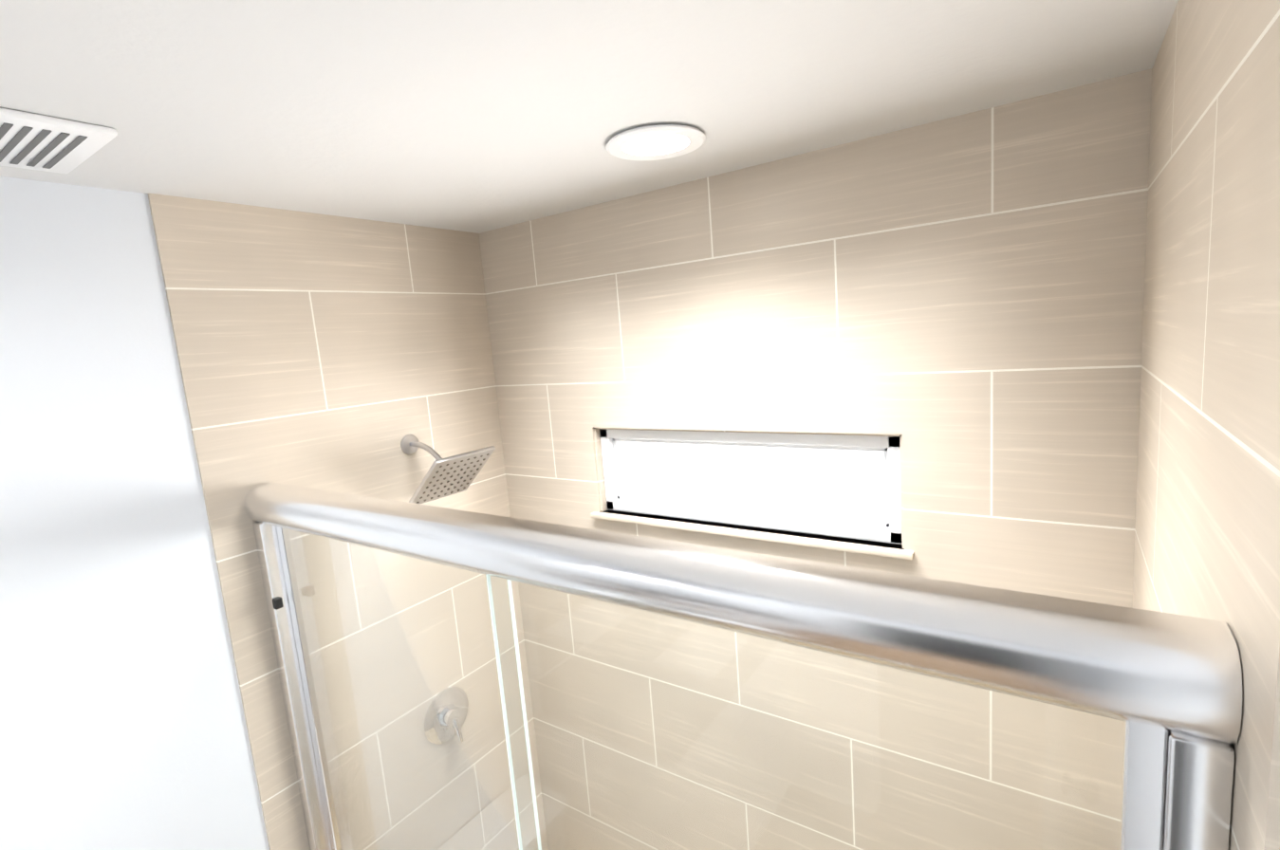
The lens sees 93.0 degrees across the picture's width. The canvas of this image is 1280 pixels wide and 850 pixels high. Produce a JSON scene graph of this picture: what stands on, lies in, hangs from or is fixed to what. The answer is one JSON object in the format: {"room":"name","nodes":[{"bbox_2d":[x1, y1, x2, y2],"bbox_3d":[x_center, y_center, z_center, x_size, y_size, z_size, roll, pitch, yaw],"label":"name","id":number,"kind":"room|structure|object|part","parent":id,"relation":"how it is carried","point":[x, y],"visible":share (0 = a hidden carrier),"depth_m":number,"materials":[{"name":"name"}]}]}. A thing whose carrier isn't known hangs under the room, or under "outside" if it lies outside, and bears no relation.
{"room":"bathroom","nodes":[
{"label":"bathroom","id":0,"kind":"room"},
{"bbox_2d":[0,176,269,849],"bbox_3d":[-1.254,0.895,1.088,0.120,2.835,3.010,1,10,35],"label":"wall","id":1,"kind":"structure","parent":0,"point":[122,724],"depth_m":1.22,"materials":[{"name":"white paint"}]},
{"bbox_2d":[147,193,548,849],"bbox_3d":[-0.672,0.738,1.812,0.008,2.620,0.890,1,10,35],"label":"wall tiles","id":2,"kind":"structure","parent":1,"relation":"attached to","point":[331,353],"depth_m":1.64,"materials":[{"name":"beige tile"}]},
{"bbox_2d":[422,686,468,743],"bbox_3d":[-0.584,0.909,1.886,0.059,0.170,0.170,1,10,35],"label":"shower valve","id":3,"kind":"object","parent":2,"relation":"attached to","point":[449,712],"depth_m":1.88,"materials":[{"name":"silver metal"}]},
{"bbox_2d":[400,434,495,504],"bbox_3d":[-0.567,0.120,1.718,0.254,0.185,0.200,1,10,35],"label":"shower head","id":4,"kind":"object","parent":2,"relation":"attached to","point":[449,475],"visible":1,"depth_m":1.69},
{"bbox_2d":[0,0,1178,233],"bbox_3d":[-0.613,-0.440,0.377,1.943,0.100,3.010,1,10,35],"label":"ceiling","id":5,"kind":"structure","parent":0,"point":[474,116],"depth_m":0.90,"materials":[{"name":"white paint"}]},
{"bbox_2d":[0,107,117,173],"bbox_3d":[-0.983,-0.427,0.894,0.270,0.013,0.270,1,10,35],"label":"ceiling vent","id":6,"kind":"object","parent":5,"relation":"in","point":[99,138],"depth_m":0.93,"materials":[{"name":"white plastic"}]},
{"bbox_3d":[-0.983,-0.421,0.895,0.210,0.002,0.209,1,10,35],"label":"ceiling air vent slots","id":7,"kind":"part","parent":6,"relation":"part of","materials":[{"name":"white metal"}]},
{"bbox_2d":[605,124,705,160],"bbox_3d":[0.030,-0.550,1.185,0.196,0.012,0.196,1,10,35],"label":"recessed light","id":8,"kind":"object","parent":5,"relation":"in","point":[695,137],"depth_m":1.17,"materials":[{"name":"white plastic"}]},
{"bbox_3d":[0.031,-0.547,1.185,0.134,0.001,0.134,1,10,35],"label":"recessed ceiling light lens","id":9,"kind":"part","parent":8,"relation":"part of","materials":[{"name":"white plastic"}]},
{"bbox_2d":[605,509,902,548],"bbox_3d":[0.310,0.677,1.740,1.943,2.835,0.120,1,10,35],"label":"wall","id":10,"kind":"structure","parent":0,"point":[765,529],"depth_m":1.58,"materials":[{"name":"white paint"}]},
{"bbox_2d":[599,428,901,544],"bbox_3d":[0.258,0.139,1.653,0.868,0.259,0.057,1,10,35],"label":"window","id":11,"kind":"structure","parent":10,"relation":"in","point":[888,529],"depth_m":1.61,"materials":[{"name":"white glass"}]},
{"bbox_3d":[0.267,0.139,1.667,0.820,0.215,0.006,1,10,35],"label":"window pane glow","id":12,"kind":"part","parent":11,"relation":"part of","materials":[{"name":"white glass"}]},
{"bbox_2d":[590,509,914,560],"bbox_3d":[0.248,0.281,1.643,0.924,0.016,0.080,1,10,35],"label":"window sill","id":13,"kind":"structure","parent":10,"relation":"attached to","point":[825,544],"depth_m":1.56,"materials":[{"name":"beige"}]},
{"bbox_2d":[478,68,1152,849],"bbox_3d":[0.287,0.676,1.708,1.687,2.620,0.058,1,10,35],"label":"wall tile","id":14,"kind":"structure","parent":10,"relation":"attached to","point":[955,304],"depth_m":1.41,"materials":[{"name":"beige tile"}]},
{"bbox_3d":[0.245,0.924,0.051,0.120,2.835,3.010,1,10,35],"label":"wall","id":15,"kind":"structure","parent":0,"visible":0},
{"bbox_2d":[1131,0,1279,849],"bbox_3d":[0.721,0.764,0.848,0.008,2.620,0.890,1,10,35],"label":"wall tiles","id":16,"kind":"structure","parent":15,"relation":"attached to","point":[1207,535],"depth_m":0.55,"materials":[{"name":"beige tile"}]},
{"bbox_3d":[-0.050,2.147,1.260,1.703,0.125,0.118,1,10,35],"label":"curb","id":17,"kind":"object","parent":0,"visible":0},
{"bbox_2d":[243,482,1242,849],"bbox_3d":[-0.156,1.127,1.079,1.686,1.956,0.130,1,10,35],"label":"shower door","id":18,"kind":"structure","parent":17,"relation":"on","point":[1166,688],"depth_m":0.71,"materials":[{"name":"silver metal"}]},
{"bbox_3d":[-0.459,1.139,1.348,0.764,1.850,0.006,1,10,35],"label":"glass","id":19,"kind":"part","parent":18,"relation":"part of","materials":[{"name":"clear glass"}]},
{"bbox_3d":[0.162,1.155,0.884,0.820,1.850,0.006,1,10,35],"label":"glass","id":20,"kind":"part","parent":18,"relation":"part of","materials":[{"name":"clear glass"}]}
]}

